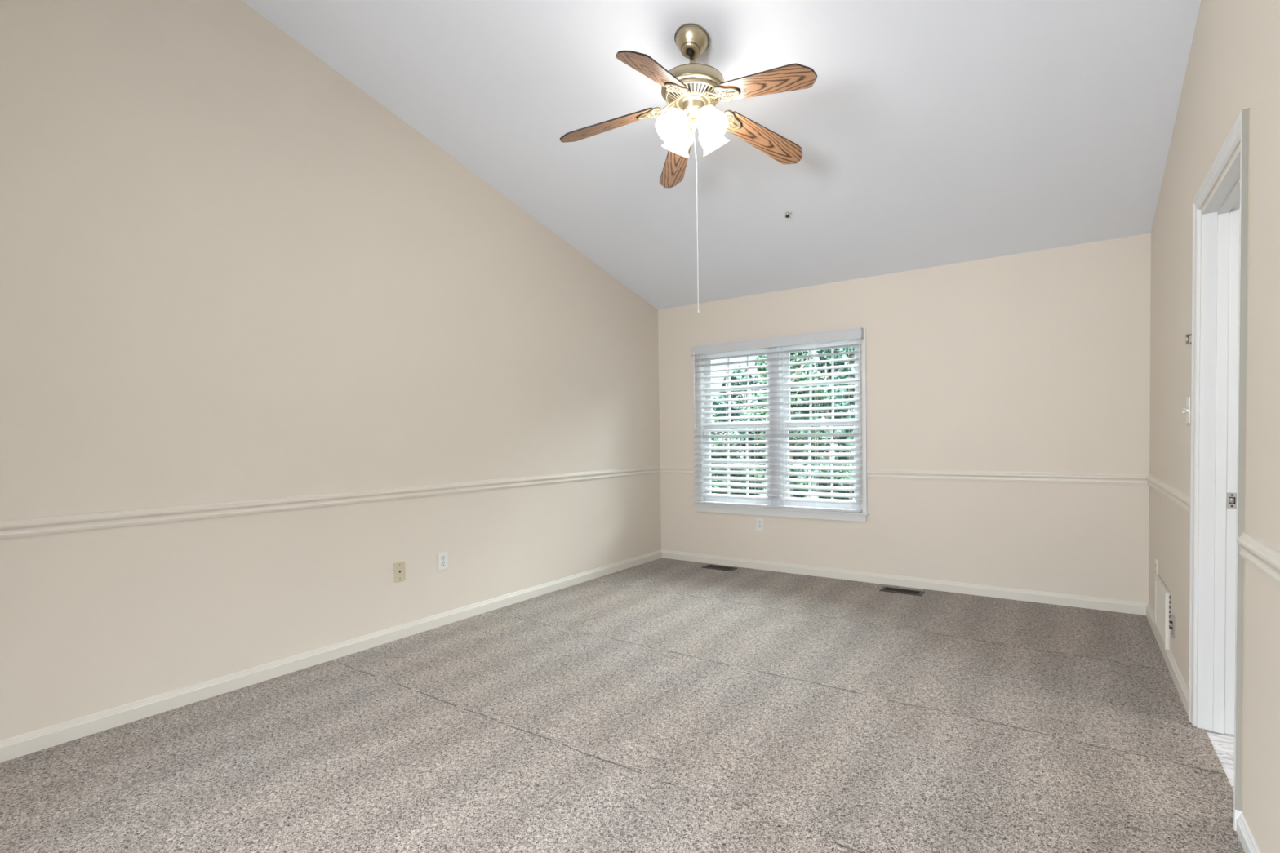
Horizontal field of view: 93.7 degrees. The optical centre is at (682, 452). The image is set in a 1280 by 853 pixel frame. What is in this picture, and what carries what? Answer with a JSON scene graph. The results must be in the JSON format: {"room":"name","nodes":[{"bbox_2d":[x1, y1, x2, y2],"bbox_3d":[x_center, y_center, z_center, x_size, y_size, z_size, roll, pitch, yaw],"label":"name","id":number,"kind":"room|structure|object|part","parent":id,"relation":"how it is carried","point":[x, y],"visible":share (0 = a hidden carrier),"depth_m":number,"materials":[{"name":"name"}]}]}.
{"room":"empty bedroom","nodes":[
{"label":"empty bedroom","id":0,"kind":"room"},
{"bbox_2d":[0,0,661,740],"bbox_3d":[-1.931,-0.883,3.423,0.120,4.100,6.350,0,2,33],"label":"wall","id":1,"kind":"structure","parent":0,"point":[229,271],"depth_m":2.99,"materials":[{"name":"beige paint"}]},
{"bbox_2d":[0,465,660,539],"bbox_3d":[-1.897,0.255,3.352,0.020,0.072,6.200,0,2,33],"label":"chair rail","id":2,"kind":"object","parent":1,"relation":"attached to","point":[39,526],"visible":1,"depth_m":3.00,"materials":[{"name":"beige paint"}]},
{"bbox_2d":[0,549,662,762],"bbox_3d":[-1.887,1.099,3.375,0.014,0.080,6.200,0,2,33],"label":"baseboard","id":3,"kind":"structure","parent":1,"relation":"attached to","point":[25,744],"depth_m":3.00,"materials":[{"name":"beige paint"}]},
{"bbox_2d":[393,561,404,582],"bbox_3d":[-1.719,0.722,3.639,0.008,0.115,0.070,0,2,33],"label":"jack","id":4,"kind":"object","parent":1,"relation":"attached to","point":[399,567],"visible":1,"depth_m":3.64,"materials":[{"name":"beige plastic"}]},
{"bbox_2d":[438,551,448,570],"bbox_3d":[-1.555,0.704,3.893,0.008,0.115,0.070,0,2,33],"label":"wall outlet","id":5,"kind":"object","parent":1,"relation":"attached to","point":[442,557],"visible":1,"depth_m":3.89,"materials":[{"name":"white plastic"}]},
{"bbox_2d":[0,558,1244,852],"bbox_3d":[0.819,1.161,1.629,6.456,0.030,6.200,0,2,33],"label":"floor","id":6,"kind":"structure","parent":0,"point":[661,705],"depth_m":2.35,"materials":[{"name":"beige carpet"}]},
{"bbox_2d":[701,564,737,571],"bbox_3d":[0.336,1.050,5.464,0.304,0.007,0.132,0,2,33],"label":"floor vent","id":7,"kind":"object","parent":6,"relation":"in","point":[708,566],"visible":1,"depth_m":5.46,"materials":[{"name":"brown metal"}]},
{"bbox_2d":[879,586,924,595],"bbox_3d":[1.671,1.054,4.563,0.304,0.007,0.132,0,2,33],"label":"floor vent","id":8,"kind":"object","parent":6,"relation":"in","point":[904,591],"visible":1,"depth_m":4.56,"materials":[{"name":"brown metal"}]},
{"bbox_2d":[241,0,1200,309],"bbox_3d":[-0.319,-2.181,2.247,4.156,1.832,6.600,0,2,33],"label":"ceiling","id":9,"kind":"structure","parent":0,"point":[929,133],"depth_m":3.25,"materials":[{"name":"white paint"}]},
{"bbox_2d":[560,22,817,312],"bbox_3d":[0.059,-1.322,2.808,1.236,1.319,1.231,0,2,33],"label":"ceiling fan","id":10,"kind":"object","parent":9,"relation":"hanging from","point":[693,90],"visible":1,"depth_m":2.79,"materials":[{"name":"brown wood"}]},
{"bbox_3d":[-0.366,-1.577,2.889,0.473,0.007,0.142,-14,13,7],"label":"blade","id":11,"kind":"part","parent":10,"relation":"part of","materials":[{"name":"brown wood"}]},
{"bbox_3d":[-0.123,-1.569,2.459,0.142,0.007,0.473,13,20,21],"label":"blade","id":12,"kind":"part","parent":10,"relation":"part of","materials":[{"name":"brown wood"}]},
{"bbox_3d":[-0.033,-1.530,2.776,0.145,0.117,0.145,42,-24,-31],"label":"lamp shade","id":13,"kind":"part","parent":10,"relation":"part of","materials":[{"name":"white glass"}]},
{"bbox_3d":[-0.028,-1.539,2.780,0.036,0.082,0.036,42,-24,-31],"label":"bulb","id":14,"kind":"part","parent":10,"relation":"part of","materials":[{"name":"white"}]},
{"bbox_3d":[-0.015,-1.534,2.928,0.145,0.117,0.145,-2,39,-38],"label":"lamp shade","id":15,"kind":"part","parent":10,"relation":"part of","materials":[{"name":"white glass"}]},
{"bbox_3d":[-0.032,-1.591,3.253,0.142,0.007,0.473,-14,-9,-14],"label":"blade","id":16,"kind":"part","parent":10,"relation":"part of","materials":[{"name":"brown wood"}]},
{"bbox_3d":[0.057,-1.145,2.815,0.012,0.964,0.046,1,2,45],"label":"pull cord","id":17,"kind":"part","parent":10,"relation":"part of","materials":[{"name":"white plastic"}]},
{"bbox_3d":[0.114,-1.541,2.763,0.036,0.082,0.036,-2,-35,-38],"label":"bulb","id":18,"kind":"part","parent":10,"relation":"part of","materials":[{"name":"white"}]},
{"bbox_3d":[0.119,-1.532,2.757,0.145,0.117,0.145,-2,-35,-38],"label":"lamp shade","id":19,"kind":"part","parent":10,"relation":"part of","materials":[{"name":"white glass"}]},
{"bbox_3d":[0.137,-1.536,2.909,0.145,0.117,0.145,-45,26,-28],"label":"lamp shade","id":20,"kind":"part","parent":10,"relation":"part of","materials":[{"name":"white glass"}]},
{"bbox_3d":[0.417,-1.592,3.047,0.473,0.007,0.142,13,-19,-29],"label":"blade","id":21,"kind":"part","parent":10,"relation":"part of","materials":[{"name":"brown wood"}]},
{"bbox_3d":[0.361,-1.578,2.557,0.473,0.007,0.142,18,1,41],"label":"blade","id":22,"kind":"part","parent":10,"relation":"part of","materials":[{"name":"brown wood"}]},
{"bbox_2d":[783,209,791,217],"bbox_3d":[0.719,-1.627,4.090,0.060,0.041,0.058,0,2,39],"label":"sprinkler","id":23,"kind":"object","parent":9,"relation":"attached to","point":[787,212],"visible":1,"depth_m":4.08,"materials":[{"name":"white paint"}]},
{"bbox_2d":[657,233,1151,603],"bbox_3d":[1.432,-0.166,4.968,3.856,2.492,0.150,0,2,33],"label":"wall","id":24,"kind":"structure","parent":0,"point":[1037,361],"depth_m":4.40,"materials":[{"name":"beige paint"}]},
{"bbox_2d":[756,517,763,530],"bbox_3d":[0.694,0.644,5.379,0.070,0.115,0.008,0,2,33],"label":"wall outlet","id":25,"kind":"object","parent":24,"relation":"attached to","point":[759,521],"visible":1,"depth_m":5.38,"materials":[{"name":"white plastic"}]},
{"bbox_2d":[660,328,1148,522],"bbox_3d":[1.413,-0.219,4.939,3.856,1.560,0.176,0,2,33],"label":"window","id":26,"kind":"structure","parent":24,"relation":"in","point":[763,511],"depth_m":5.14,"materials":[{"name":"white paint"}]},
{"bbox_3d":[0.520,-0.588,5.572,0.688,0.700,0.034,0,2,33],"label":"sash","id":27,"kind":"part","parent":26,"relation":"part of","materials":[{"name":"white plastic"}]},
{"bbox_3d":[0.509,0.090,5.558,0.688,0.745,0.034,0,2,33],"label":"sash","id":28,"kind":"part","parent":26,"relation":"part of","materials":[{"name":"white plastic"}]},
{"bbox_2d":[690,327,863,512],"bbox_3d":[0.771,-0.260,5.235,1.604,1.479,0.077,0,2,33],"label":"blind","id":29,"kind":"object","parent":26,"relation":"attached to","point":[853,333],"visible":1,"depth_m":5.17,"materials":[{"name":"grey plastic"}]},
{"bbox_3d":[0.195,-0.239,5.615,0.009,1.400,0.060,0,2,33],"label":"ladder cord","id":30,"kind":"part","parent":29,"relation":"part of","materials":[{"name":"white fabric"}]},
{"bbox_3d":[0.418,-0.239,5.471,0.009,1.400,0.060,0,2,33],"label":"ladder cord","id":31,"kind":"part","parent":29,"relation":"part of","materials":[{"name":"white fabric"}]},
{"bbox_3d":[0.653,-0.238,5.319,0.009,1.400,0.060,0,2,33],"label":"ladder cord","id":32,"kind":"part","parent":29,"relation":"part of","materials":[{"name":"white fabric"}]},
{"bbox_3d":[0.783,0.469,5.260,1.570,0.019,0.054,0,2,33],"label":"rail","id":33,"kind":"part","parent":29,"relation":"part of","materials":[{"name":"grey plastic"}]},
{"bbox_3d":[0.888,-0.237,5.168,0.009,1.400,0.060,0,2,33],"label":"ladder cord","id":34,"kind":"part","parent":29,"relation":"part of","materials":[{"name":"white fabric"}]},
{"bbox_3d":[1.123,-0.237,5.016,0.009,1.400,0.060,0,2,33],"label":"ladder cord","id":35,"kind":"part","parent":29,"relation":"part of","materials":[{"name":"white fabric"}]},
{"bbox_3d":[1.363,-0.236,4.861,0.009,1.400,0.060,0,2,33],"label":"ladder cord","id":36,"kind":"part","parent":29,"relation":"part of","materials":[{"name":"white fabric"}]},
{"bbox_3d":[1.415,-0.295,4.782,0.012,1.260,0.002,0,2,33],"label":"pull cord","id":37,"kind":"part","parent":29,"relation":"part of","materials":[{"name":"white fabric"}]},
{"bbox_3d":[0.818,0.493,5.301,1.657,0.019,0.096,0,2,33],"label":"sill","id":38,"kind":"part","parent":26,"relation":"part of","materials":[{"name":"white paint"}]},
{"bbox_3d":[1.190,-0.586,5.139,0.688,0.700,0.034,0,2,33],"label":"sash","id":39,"kind":"part","parent":26,"relation":"part of","materials":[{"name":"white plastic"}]},
{"bbox_3d":[1.179,0.092,5.125,0.688,0.745,0.034,0,2,33],"label":"sash","id":40,"kind":"part","parent":26,"relation":"part of","materials":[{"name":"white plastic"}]},
{"bbox_2d":[661,549,1147,615],"bbox_3d":[1.404,1.012,4.930,3.856,0.080,0.014,0,2,33],"label":"baseboard","id":41,"kind":"structure","parent":24,"relation":"attached to","point":[1047,597],"depth_m":4.61,"materials":[{"name":"beige paint"}]},
{"bbox_2d":[1148,0,1279,852],"bbox_3d":[1.410,-0.873,1.266,0.120,4.100,6.350,0,2,33],"label":"wall","id":42,"kind":"structure","parent":0,"point":[1233,64],"depth_m":1.75,"materials":[{"name":"beige paint"}]},
{"bbox_2d":[1155,558,1157,574],"bbox_3d":[2.783,0.684,3.518,0.008,0.115,0.070,0,2,33],"label":"wall outlet","id":43,"kind":"object","parent":42,"relation":"attached to","point":[1156,560],"visible":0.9,"depth_m":3.50,"materials":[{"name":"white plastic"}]},
{"bbox_2d":[1154,574,1170,649],"bbox_3d":[2.603,0.856,3.253,0.020,0.297,0.451,0,2,33],"label":"air vent","id":44,"kind":"object","parent":42,"relation":"in","point":[1162,594],"visible":0.99,"depth_m":3.19,"materials":[{"name":"white metal"}]},
{"bbox_2d":[1146,603,1188,716],"bbox_3d":[2.563,1.041,3.184,0.014,0.080,1.690,0,2,33],"label":"baseboard","id":45,"kind":"structure","parent":42,"relation":"attached to","point":[1181,686],"depth_m":2.91,"materials":[{"name":"beige paint"}]},
{"bbox_2d":[1146,474,1190,513],"bbox_3d":[2.549,0.198,3.164,0.020,0.072,1.690,0,2,33],"label":"chair rail","id":46,"kind":"object","parent":42,"relation":"attached to","point":[1180,498],"visible":0.89,"depth_m":2.96,"materials":[{"name":"beige paint"}]},
{"bbox_2d":[1169,611,1174,638],"bbox_3d":[2.418,0.851,2.962,0.016,0.115,0.070,0,2,33],"label":"cable plate","id":47,"kind":"object","parent":42,"relation":"attached to","point":[1172,622],"visible":1,"depth_m":2.95,"materials":[{"name":"white plastic"}]},
{"bbox_3d":[2.423,0.851,2.959,0.006,0.115,0.070,0,2,33],"label":"plate","id":48,"kind":"part","parent":47,"relation":"part of","materials":[{"name":"beige plastic"}]},
{"bbox_2d":[1182,396,1190,423],"bbox_3d":[2.181,-0.183,2.596,0.023,0.115,0.070,0,2,33],"label":"light switch","id":49,"kind":"object","parent":42,"relation":"attached to","point":[1187,410],"visible":1,"depth_m":2.58,"materials":[{"name":"white plastic"}]},
{"bbox_3d":[2.188,-0.183,2.591,0.006,0.115,0.070,0,2,33],"label":"plate","id":50,"kind":"part","parent":49,"relation":"part of","materials":[{"name":"white plastic"}]},
{"bbox_2d":[1185,333,1191,344],"bbox_3d":[2.136,-0.479,2.525,0.023,0.042,0.024,0,2,33],"label":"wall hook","id":51,"kind":"object","parent":42,"relation":"attached to","point":[1187,335],"visible":0.69,"depth_m":2.52,"materials":[{"name":"silver metal"}]},
{"bbox_2d":[1188,106,1249,831],"bbox_3d":[1.916,0.055,2.071,0.138,2.128,0.824,0,2,33],"label":"door frame","id":52,"kind":"structure","parent":42,"relation":"in","point":[1220,232],"depth_m":2.35,"materials":[{"name":"white paint"}]},
{"bbox_3d":[2.074,0.044,2.426,0.018,2.128,0.055,0,2,33],"label":"casing","id":53,"kind":"part","parent":52,"relation":"part of","materials":[{"name":"white paint"}]},
{"bbox_3d":[1.852,-0.981,2.077,0.018,0.055,0.822,0,2,33],"label":"head casing","id":54,"kind":"part","parent":52,"relation":"part of","materials":[{"name":"white paint"}]},
{"bbox_3d":[2.144,0.187,2.334,0.036,0.061,0.002,0,2,33],"label":"strike plate","id":55,"kind":"part","parent":52,"relation":"part of","materials":[{"name":"silver metal"}]},
{"bbox_3d":[1.658,0.066,1.782,0.018,2.128,0.057,0,2,33],"label":"casing","id":56,"kind":"part","parent":52,"relation":"part of","materials":[{"name":"white paint"}]},
{"bbox_2d":[1235,813,1260,852],"bbox_3d":[0.659,1.161,0.237,0.014,0.068,3.688,0,2,33],"label":"baseboard","id":57,"kind":"structure","parent":42,"relation":"attached to","point":[1247,841],"depth_m":1.71,"materials":[{"name":"white paint"}]},
{"bbox_2d":[1236,532,1279,585],"bbox_3d":[0.645,0.326,0.216,0.020,0.079,3.688,0,2,33],"label":"chair rail","id":58,"kind":"object","parent":42,"relation":"attached to","point":[1264,557],"visible":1,"depth_m":1.57,"materials":[{"name":"beige paint"}]},
{"label":"outside","id":59,"kind":"structure","parent":0,"visible":0},
{"bbox_2d":[759,452,853,500],"bbox_3d":[30.206,2.012,71.525,100.000,0.200,137.000,0,2,33],"label":"lawn","id":60,"kind":"structure","parent":59,"point":[824,452],"depth_m":42.62,"materials":[{"name":"green plant"}]},
{"bbox_2d":[710,394,746,435],"bbox_3d":[3.620,-1.715,59.218,7.684,8.744,7.620,0,2,33],"label":"leafy tree","id":61,"kind":"object","parent":60,"relation":"on","point":[713,415],"visible":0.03,"depth_m":57.54,"materials":[{"name":"green plant"}]},
{"bbox_2d":[710,431,751,493],"bbox_3d":[1.598,1.030,34.550,4.880,4.605,4.378,-2,2,-26],"label":"leafy tree","id":62,"kind":"object","parent":60,"relation":"on","point":[730,433],"visible":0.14,"depth_m":33.38,"materials":[{"name":"green plant"}]},
{"bbox_2d":[711,364,766,471],"bbox_3d":[5.349,-1.879,46.419,5.933,9.689,5.799,0,2,33],"label":"leafy tree","id":63,"kind":"object","parent":60,"relation":"on","point":[735,371],"visible":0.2,"depth_m":45.44,"materials":[{"name":"green plant"}]},
{"bbox_2d":[729,463,765,495],"bbox_3d":[4.034,1.761,39.023,3.010,2.854,3.086,0,2,33],"label":"round shrub","id":64,"kind":"object","parent":60,"relation":"on","point":[749,469],"visible":0.26,"depth_m":38.10,"materials":[{"name":"green plant"}]},
{"bbox_2d":[749,351,822,418],"bbox_3d":[9.557,-4.258,55.273,6.924,13.864,7.596,0,2,33],"label":"leafy tree","id":65,"kind":"object","parent":60,"relation":"on","point":[806,353],"visible":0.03,"depth_m":53.60,"materials":[{"name":"green plant"}]},
{"bbox_2d":[744,351,831,497],"bbox_3d":[5.450,-1.931,31.895,4.768,10.548,4.936,0,2,33],"label":"leafy tree","id":66,"kind":"object","parent":60,"relation":"on","point":[791,354],"visible":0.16,"depth_m":31.19,"materials":[{"name":"green plant"}]},
{"bbox_2d":[793,464,811,497],"bbox_3d":[6.627,1.905,37.307,2.881,2.597,2.940,0,2,33],"label":"round shrub","id":67,"kind":"object","parent":60,"relation":"on","point":[805,470],"visible":0.02,"depth_m":36.63,"materials":[{"name":"green plant"}]},
{"bbox_2d":[792,346,854,478],"bbox_3d":[10.351,-3.607,43.176,6.107,13.173,6.164,-2,2,-39],"label":"leafy tree","id":68,"kind":"object","parent":60,"relation":"on","point":[851,348],"visible":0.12,"depth_m":42.16,"materials":[{"name":"green plant"}]},
{"bbox_2d":[812,458,853,499],"bbox_3d":[9.121,1.733,35.723,3.020,2.879,3.020,0,2,33],"label":"round shrub","id":69,"kind":"object","parent":60,"relation":"on","point":[815,471],"visible":0.29,"depth_m":34.82,"materials":[{"name":"green plant"}]},
{"bbox_2d":[826,360,854,444],"bbox_3d":[15.746,-4.947,51.666,7.519,15.256,7.595,0,2,33],"label":"leafy tree","id":70,"kind":"object","parent":60,"relation":"on","point":[846,363],"visible":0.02,"depth_m":50.49,"materials":[{"name":"green plant"}]},
{"bbox_2d":[836,367,854,486],"bbox_3d":[9.934,-2.111,28.969,4.629,10.937,4.932,0,2,33],"label":"leafy tree","id":71,"kind":"object","parent":60,"relation":"on","point":[846,376],"visible":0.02,"depth_m":29.06,"materials":[{"name":"green plant"}]}
]}

